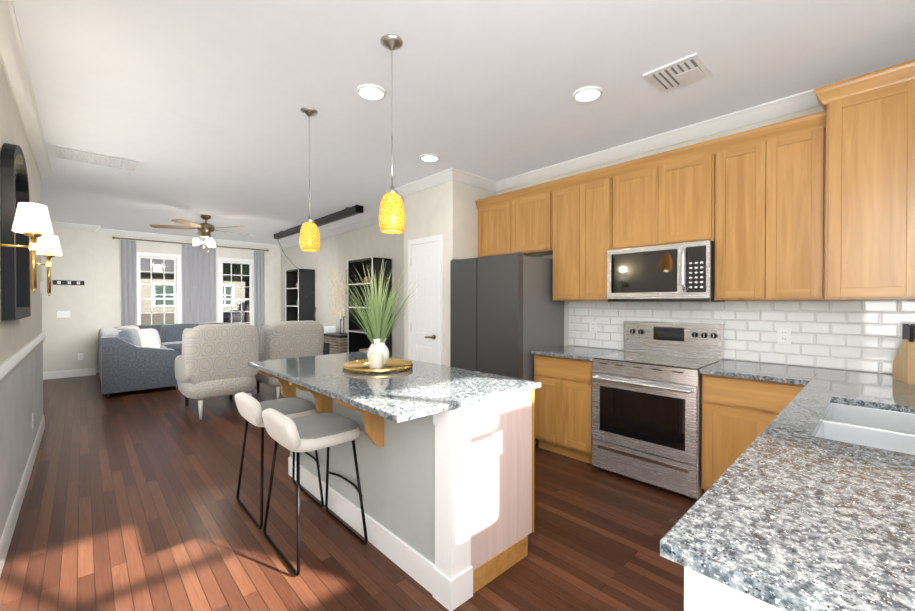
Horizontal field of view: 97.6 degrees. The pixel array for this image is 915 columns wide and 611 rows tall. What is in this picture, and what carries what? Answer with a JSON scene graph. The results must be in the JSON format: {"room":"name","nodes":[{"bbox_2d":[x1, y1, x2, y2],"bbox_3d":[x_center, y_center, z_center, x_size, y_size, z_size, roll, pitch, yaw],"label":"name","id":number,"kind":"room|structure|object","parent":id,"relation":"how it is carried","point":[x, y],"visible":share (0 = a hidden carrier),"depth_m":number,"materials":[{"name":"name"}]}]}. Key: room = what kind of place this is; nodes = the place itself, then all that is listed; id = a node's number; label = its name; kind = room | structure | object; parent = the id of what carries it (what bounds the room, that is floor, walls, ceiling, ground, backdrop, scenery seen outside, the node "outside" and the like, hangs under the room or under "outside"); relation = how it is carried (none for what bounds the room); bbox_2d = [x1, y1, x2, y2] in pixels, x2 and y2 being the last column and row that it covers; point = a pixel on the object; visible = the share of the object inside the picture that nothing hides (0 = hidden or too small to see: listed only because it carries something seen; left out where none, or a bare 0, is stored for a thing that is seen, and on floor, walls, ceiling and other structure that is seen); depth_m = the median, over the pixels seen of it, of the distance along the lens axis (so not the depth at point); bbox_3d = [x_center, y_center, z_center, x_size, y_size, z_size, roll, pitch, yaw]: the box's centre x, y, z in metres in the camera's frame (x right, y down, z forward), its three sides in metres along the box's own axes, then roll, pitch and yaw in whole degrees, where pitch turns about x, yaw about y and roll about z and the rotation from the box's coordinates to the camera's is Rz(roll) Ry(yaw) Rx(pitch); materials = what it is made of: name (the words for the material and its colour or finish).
{"room":"kitchen and living room","nodes":[
{"label":"kitchen and living room","id":0,"kind":"room"},
{"bbox_2d":[0,373,702,610],"bbox_3d":[-2.710,1.352,4.193,6.100,0.060,11.400,0,1,-43],"label":"floor","id":1,"kind":"structure","parent":0,"point":[130,502],"depth_m":2.36,"materials":[{"name":"brown wood"}]},
{"bbox_2d":[98,322,229,397],"bbox_3d":[-4.952,0.815,7.487,2.620,0.957,2.780,0,1,-43],"label":"sofa","id":2,"kind":"object","parent":1,"relation":"on","point":[135,357],"visible":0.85,"depth_m":5.95,"materials":[{"name":"grey fabric"}]},
{"bbox_2d":[175,323,259,419],"bbox_3d":[-3.065,0.766,5.107,0.820,1.097,0.954,0,1,-43],"label":"armchair","id":3,"kind":"object","parent":1,"relation":"on","point":[212,360],"visible":0.96,"depth_m":4.74,"materials":[{"name":"white fabric"}]},
{"bbox_2d":[235,392,323,529],"bbox_3d":[-1.201,0.952,2.678,0.445,0.764,0.516,0,1,-43],"label":"bar stool","id":4,"kind":"object","parent":1,"relation":"on","point":[250,408],"visible":0.92,"depth_m":2.59,"materials":[{"name":"grey fabric"}]},
{"bbox_2d":[255,320,323,398],"bbox_3d":[-2.503,0.759,5.853,0.820,1.097,0.954,0,1,-43],"label":"armchair","id":5,"kind":"object","parent":1,"relation":"on","point":[286,339],"visible":0.46,"depth_m":5.45,"materials":[{"name":"white fabric"}]},
{"bbox_2d":[286,269,314,320],"bbox_3d":[-3.412,0.258,8.679,0.351,2.050,0.720,0,1,-43],"label":"bookcase","id":6,"kind":"object","parent":1,"relation":"on","point":[300,294],"visible":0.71,"depth_m":8.49,"materials":[{"name":"black wood"}]},
{"bbox_2d":[262,408,367,575],"bbox_3d":[-0.821,0.955,2.273,0.445,0.764,0.516,0,1,-43],"label":"bar stool","id":7,"kind":"object","parent":1,"relation":"on","point":[299,435],"visible":1,"depth_m":2.17,"materials":[{"name":"grey fabric"}]},
{"bbox_2d":[314,307,347,354],"bbox_3d":[-2.469,0.662,7.635,0.408,1.260,1.740,0,1,-43],"label":"console table","id":8,"kind":"object","parent":1,"relation":"on","point":[335,342],"visible":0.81,"depth_m":7.15,"materials":[{"name":"black wicker"}]},
{"bbox_2d":[347,257,391,355],"bbox_3d":[-1.456,0.276,6.593,0.351,2.050,0.800,0,1,-43],"label":"bookcase","id":9,"kind":"object","parent":1,"relation":"on","point":[358,340],"visible":0.31,"depth_m":6.77,"materials":[{"name":"black wood"}]},
{"bbox_2d":[257,370,533,610],"bbox_3d":[-0.537,0.894,2.588,0.891,0.884,1.917,0,1,-43],"label":"kitchen island","id":10,"kind":"object","parent":1,"relation":"on","point":[448,500],"visible":0.75,"depth_m":2.00,"materials":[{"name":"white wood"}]},
{"bbox_2d":[248,351,540,422],"bbox_3d":[-0.544,0.436,2.590,0.960,0.029,1.930,0,1,-43],"label":"island countertop","id":11,"kind":"structure","parent":10,"relation":"on","point":[418,389],"depth_m":2.15,"materials":[{"name":"stone"}]},
{"bbox_2d":[316,252,430,373],"bbox_3d":[-0.479,0.029,2.726,1.066,0.781,1.107,0,1,-43],"label":"potted plant","id":12,"kind":"object","parent":11,"relation":"on","point":[378,360],"visible":1,"depth_m":2.67,"materials":[{"name":"green plant"}]},
{"bbox_2d":[368,352,382,368],"bbox_3d":[-0.532,0.360,2.614,0.096,0.100,0.096,0,1,-43],"label":"candle jar","id":13,"kind":"object","parent":12,"relation":"on","point":[375,358],"depth_m":2.58,"materials":[{"name":"beige wax"}]},
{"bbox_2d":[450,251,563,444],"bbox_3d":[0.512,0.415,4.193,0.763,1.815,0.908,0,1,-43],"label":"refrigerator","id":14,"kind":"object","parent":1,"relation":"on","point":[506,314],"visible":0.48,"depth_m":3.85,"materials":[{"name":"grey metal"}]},
{"bbox_2d":[534,354,592,463],"bbox_3d":[1.120,0.885,3.669,0.620,0.884,0.594,0,1,-43],"label":"base cabinet","id":15,"kind":"object","parent":1,"relation":"on","point":[563,401],"depth_m":3.44,"materials":[{"name":"brown wood"}]},
{"bbox_2d":[531,345,821,385],"bbox_3d":[1.561,0.431,3.172,0.650,0.029,1.920,0,1,-43],"label":"countertop","id":16,"kind":"structure","parent":15,"relation":"on","point":[792,374],"depth_m":2.67,"materials":[{"name":"stone"}]},
{"bbox_2d":[592,321,723,500],"bbox_3d":[1.547,0.737,3.133,0.706,1.190,0.752,0,1,-43],"label":"range","id":17,"kind":"object","parent":1,"relation":"on","point":[647,405],"visible":0.94,"depth_m":2.96,"materials":[{"name":"silver metal"}]},
{"bbox_2d":[684,567,784,610],"bbox_3d":[0.880,0.911,0.720,0.618,0.884,0.688,0,1,-43],"label":"base cabinet","id":18,"kind":"object","parent":1,"relation":"on","point":[702,592],"visible":0.06,"depth_m":0.70,"materials":[{"name":"white wood"}]},
{"bbox_2d":[660,368,914,610],"bbox_3d":[1.663,0.550,1.456,2.848,0.237,0.725,0,1,-43],"label":"countertop","id":19,"kind":"structure","parent":18,"relation":"on","point":[805,501],"depth_m":0.86,"materials":[{"name":"stone"}]},
{"bbox_2d":[893,324,914,383],"bbox_3d":[2.520,0.263,2.214,0.100,0.321,0.160,0,1,27],"label":"knife block","id":20,"kind":"object","parent":19,"relation":"on","point":[904,365],"visible":1,"depth_m":2.19,"materials":[{"name":"brown wood"}]},
{"bbox_2d":[701,374,804,492],"bbox_3d":[2.054,0.894,2.673,0.620,0.884,0.592,0,1,-43],"label":"base cabinet","id":21,"kind":"object","parent":1,"relation":"on","point":[739,415],"depth_m":2.55,"materials":[{"name":"brown wood"}]},
{"bbox_2d":[0,61,885,539],"bbox_3d":[-2.803,-0.062,4.162,5.940,2.770,11.300,0,1,-43],"label":"wall","id":22,"kind":"structure","parent":0,"point":[92,259],"depth_m":6.27,"materials":[{"name":"paint"}]},
{"bbox_2d":[0,143,30,320],"bbox_3d":[-2.725,-0.443,2.477,0.050,1.040,0.900,0,1,-43],"label":"arched mirror","id":23,"kind":"object","parent":22,"relation":"attached to","point":[15,271],"visible":1,"depth_m":2.17,"materials":[{"name":"black mirror"}]},
{"bbox_2d":[0,202,53,292],"bbox_3d":[-2.216,-0.292,2.051,0.208,0.458,0.148,0,1,-43],"label":"sconce","id":24,"kind":"object","parent":22,"relation":"attached to","point":[32,221],"visible":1,"depth_m":2.04,"materials":[{"name":"white fabric"}]},
{"bbox_2d":[40,282,44,292],"bbox_3d":[-4.326,-0.188,4.172,0.029,0.120,0.100,0,1,-43],"label":"switch plate","id":25,"kind":"object","parent":22,"relation":"attached to","point":[42,284],"depth_m":4.14,"materials":[{"name":"white plastic"}]},
{"bbox_2d":[36,235,61,295],"bbox_3d":[-3.119,-0.300,3.014,0.208,0.458,0.148,0,1,-43],"label":"sconce","id":26,"kind":"object","parent":22,"relation":"attached to","point":[48,247],"visible":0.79,"depth_m":3.01,"materials":[{"name":"white fabric"}]},
{"bbox_2d":[57,311,69,317],"bbox_3d":[-7.050,0.156,7.166,0.170,0.120,0.009,0,1,-43],"label":"switch plate","id":27,"kind":"object","parent":22,"relation":"attached to","point":[63,314],"depth_m":7.16,"materials":[{"name":"white plastic"}]},
{"bbox_2d":[53,280,83,284],"bbox_3d":[-6.978,-0.409,7.188,0.410,0.080,0.068,0,1,-43],"label":"hook rail","id":28,"kind":"object","parent":22,"relation":"attached to","point":[61,282],"visible":1,"depth_m":7.18,"materials":[{"name":"black metal"}]},
{"bbox_2d":[78,353,82,359],"bbox_3d":[-6.893,0.934,7.320,0.075,0.118,0.008,0,1,-43],"label":"outlet","id":29,"kind":"object","parent":22,"relation":"attached to","point":[80,356],"depth_m":7.32,"materials":[{"name":"white plastic"}]},
{"bbox_2d":[112,236,268,250],"bbox_3d":[-5.677,-1.333,8.804,2.910,0.050,0.078,0,1,-43],"label":"curtain rod","id":30,"kind":"object","parent":22,"relation":"attached to","point":[113,237],"visible":0.96,"depth_m":8.52,"materials":[{"name":"brown metal"}]},
{"bbox_2d":[121,240,136,325],"bbox_3d":[-6.546,-0.014,7.980,0.240,2.565,0.044,0,1,-43],"label":"panel","id":31,"kind":"object","parent":30,"relation":"hanging from","point":[128,248],"depth_m":7.97,"materials":[{"name":"grey fabric"}]},
{"bbox_2d":[182,245,215,323],"bbox_3d":[-5.670,-0.021,8.801,0.640,2.565,0.044,0,1,-43],"label":"panel","id":32,"kind":"object","parent":30,"relation":"hanging from","point":[198,284],"depth_m":8.79,"materials":[{"name":"grey fabric"}]},
{"bbox_2d":[254,251,264,347],"bbox_3d":[-4.773,-0.028,9.642,0.240,2.565,0.044,0,1,-43],"label":"panel","id":33,"kind":"object","parent":30,"relation":"hanging from","point":[259,318],"depth_m":9.63,"materials":[{"name":"grey fabric"}]},
{"bbox_2d":[329,269,346,317],"bbox_3d":[-2.315,-0.224,7.750,0.032,0.910,0.690,0,1,-43],"label":"picture","id":34,"kind":"object","parent":22,"relation":"attached to","point":[335,309],"visible":1,"depth_m":7.73,"materials":[{"name":"fabric"}]},
{"bbox_2d":[0,0,819,575],"bbox_3d":[-2.799,-0.062,4.159,5.660,2.770,10.990,0,1,-43],"label":"trim","id":35,"kind":"structure","parent":22,"relation":"attached to","point":[14,62],"depth_m":3.76,"materials":[{"name":"white"}]},
{"bbox_2d":[411,241,437,363],"bbox_3d":[-0.410,0.290,4.676,0.068,2.033,0.502,0,1,-43],"label":"pantry door","id":36,"kind":"structure","parent":22,"relation":"in","point":[424,261],"depth_m":4.67,"materials":[{"name":"white wood"}]},
{"bbox_2d":[476,200,502,256],"bbox_3d":[0.531,-0.830,4.497,0.324,0.579,0.556,0,1,-43],"label":"upper cabinet","id":37,"kind":"object","parent":22,"relation":"attached to","point":[490,216],"depth_m":4.44,"materials":[{"name":"brown wood"}]},
{"bbox_2d":[503,188,550,256],"bbox_3d":[0.833,-0.828,4.175,0.324,0.579,0.556,0,1,-43],"label":"upper cabinet","id":38,"kind":"object","parent":22,"relation":"attached to","point":[526,219],"depth_m":4.07,"materials":[{"name":"brown wood"}]},
{"bbox_2d":[543,184,570,300],"bbox_3d":[1.121,-0.581,3.870,0.324,1.067,0.426,0,1,-43],"label":"upper cabinet","id":39,"kind":"object","parent":22,"relation":"attached to","point":[561,196],"depth_m":3.79,"materials":[{"name":"brown wood"}]},
{"bbox_2d":[571,172,618,300],"bbox_3d":[1.335,-0.579,3.642,0.324,1.067,0.428,0,1,-43],"label":"upper cabinet","id":40,"kind":"object","parent":22,"relation":"attached to","point":[595,201],"depth_m":3.55,"materials":[{"name":"brown wood"}]},
{"bbox_2d":[619,164,646,248],"bbox_3d":[1.584,-0.790,3.375,0.324,0.640,0.436,0,1,-43],"label":"upper cabinet","id":41,"kind":"object","parent":22,"relation":"attached to","point":[632,181],"depth_m":3.29,"materials":[{"name":"brown wood"}]},
{"bbox_2d":[647,148,714,245],"bbox_3d":[1.804,-0.788,3.140,0.324,0.640,0.437,0,1,-43],"label":"upper cabinet","id":42,"kind":"object","parent":22,"relation":"attached to","point":[681,190],"depth_m":3.02,"materials":[{"name":"brown wood"}]},
{"bbox_2d":[607,240,724,301],"bbox_3d":[1.644,-0.248,3.215,0.456,0.433,0.754,0,1,-43],"label":"microwave","id":43,"kind":"object","parent":42,"relation":"attached to","point":[680,272],"visible":1,"depth_m":3.05,"materials":[{"name":"grey metal"}]},
{"bbox_2d":[714,140,750,299],"bbox_3d":[2.052,-0.572,2.877,0.324,1.067,0.428,0,1,-43],"label":"upper cabinet","id":44,"kind":"object","parent":22,"relation":"attached to","point":[732,161],"depth_m":2.79,"materials":[{"name":"brown wood"}]},
{"bbox_2d":[569,300,914,373],"bbox_3d":[2.032,0.188,3.132,0.017,0.453,2.620,0,1,-43],"label":"backsplash","id":45,"kind":"structure","parent":22,"relation":"attached to","point":[860,335],"depth_m":2.82,"materials":[{"name":"tile"}]},
{"bbox_2d":[751,128,806,299],"bbox_3d":[2.241,-0.570,2.675,0.324,1.067,0.354,0,1,-43],"label":"upper cabinet","id":46,"kind":"object","parent":22,"relation":"attached to","point":[778,160],"depth_m":2.61,"materials":[{"name":"brown wood"}]},
{"bbox_2d":[803,72,914,299],"bbox_3d":[2.429,-0.618,2.383,0.449,1.167,0.468,0,1,-43],"label":"upper cabinet","id":47,"kind":"object","parent":22,"relation":"attached to","point":[818,206],"depth_m":2.24,"materials":[{"name":"brown wood"}]},
{"bbox_2d":[12,0,914,244],"bbox_3d":[-2.710,-1.488,4.168,6.100,0.080,11.400,0,1,-43],"label":"ceiling","id":48,"kind":"structure","parent":0,"point":[195,106],"depth_m":2.60,"materials":[{"name":"paint"}]},
{"bbox_2d":[47,143,143,172],"bbox_3d":[-3.535,-1.437,3.937,0.680,0.016,0.450,0,1,-43],"label":"ceiling vent","id":49,"kind":"object","parent":48,"relation":"in","point":[87,156],"visible":1,"depth_m":3.89,"materials":[{"name":"white metal"}]},
{"bbox_2d":[150,215,252,251],"bbox_3d":[-4.125,-1.170,6.588,1.462,0.595,1.438,0,1,-43],"label":"ceiling fan","id":50,"kind":"object","parent":48,"relation":"hanging from","point":[205,229],"visible":1,"depth_m":6.44,"materials":[{"name":"brown metal"}]},
{"bbox_2d":[299,107,319,251],"bbox_3d":[-1.094,-0.921,2.960,0.144,1.029,0.144,0,1,-43],"label":"pendant light","id":51,"kind":"object","parent":48,"relation":"hanging from","point":[309,239],"visible":1,"depth_m":2.92,"materials":[{"name":"yellow glass"}]},
{"bbox_2d":[274,205,362,268],"bbox_3d":[-2.433,-1.122,7.188,0.572,0.703,3.483,0,1,-43],"label":"projector screen","id":52,"kind":"object","parent":48,"relation":"attached to","point":[346,212],"visible":0.9,"depth_m":6.40,"materials":[{"name":"black"}]},
{"bbox_2d":[356,84,385,100],"bbox_3d":[-0.579,-1.426,2.685,0.196,0.016,0.196,0,1,-43],"label":"recessed light","id":53,"kind":"object","parent":48,"relation":"in","point":[372,92],"visible":0.96,"depth_m":2.67,"materials":[{"name":"white plastic"}]},
{"bbox_2d":[379,34,404,233],"bbox_3d":[-0.355,-0.914,2.172,0.144,1.029,0.144,0,1,-43],"label":"pendant light","id":54,"kind":"object","parent":48,"relation":"hanging from","point":[391,215],"visible":1,"depth_m":2.13,"materials":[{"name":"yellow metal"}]},
{"bbox_2d":[420,154,439,161],"bbox_3d":[-0.271,-1.437,3.906,0.196,0.016,0.196,0,1,-43],"label":"recessed light","id":55,"kind":"object","parent":48,"relation":"in","point":[429,157],"visible":0.92,"depth_m":3.87,"materials":[{"name":"white plastic"}]},
{"bbox_2d":[572,86,602,101],"bbox_3d":[0.879,-1.426,2.708,0.196,0.016,0.196,0,1,-43],"label":"recessed light","id":56,"kind":"object","parent":48,"relation":"in","point":[587,93],"visible":1,"depth_m":2.69,"materials":[{"name":"white plastic"}]},
{"bbox_2d":[643,53,712,92],"bbox_3d":[1.360,-1.422,2.473,0.300,0.020,0.300,0,1,-43],"label":"ceiling vent","id":57,"kind":"object","parent":48,"relation":"in","point":[681,72],"visible":0.98,"depth_m":2.45,"materials":[{"name":"white metal"}]},
{"label":"outside","id":58,"kind":"structure","parent":0,"visible":0},
{"bbox_2d":[141,322,173,324],"bbox_3d":[-42.628,1.276,50.797,120.000,0.170,110.800,0,1,-43],"label":"lawn","id":59,"kind":"structure","parent":58,"point":[157,323],"depth_m":30.85,"materials":[{"name":"green plant"}]},
{"bbox_2d":[140,258,244,322],"bbox_3d":[-25.621,-2.531,38.469,21.000,7.698,13.200,0,1,-43],"label":"house","id":60,"kind":"structure","parent":59,"relation":"on","point":[158,292],"depth_m":32.16,"materials":[{"name":"grey"}]},
{"bbox_2d":[223,302,244,322],"bbox_3d":[-13.265,0.523,26.777,4.600,1.600,1.800,0,1,-43],"label":"car","id":61,"kind":"object","parent":59,"relation":"on","point":[226,315],"depth_m":25.12,"materials":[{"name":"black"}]},
{"bbox_2d":[223,263,248,323],"bbox_3d":[-9.970,-2.557,20.049,5.978,8.075,5.700,0,1,-43],"label":"tree","id":62,"kind":"object","parent":59,"relation":"on","point":[226,269],"depth_m":19.37,"materials":[{"name":"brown plant"}]}
]}

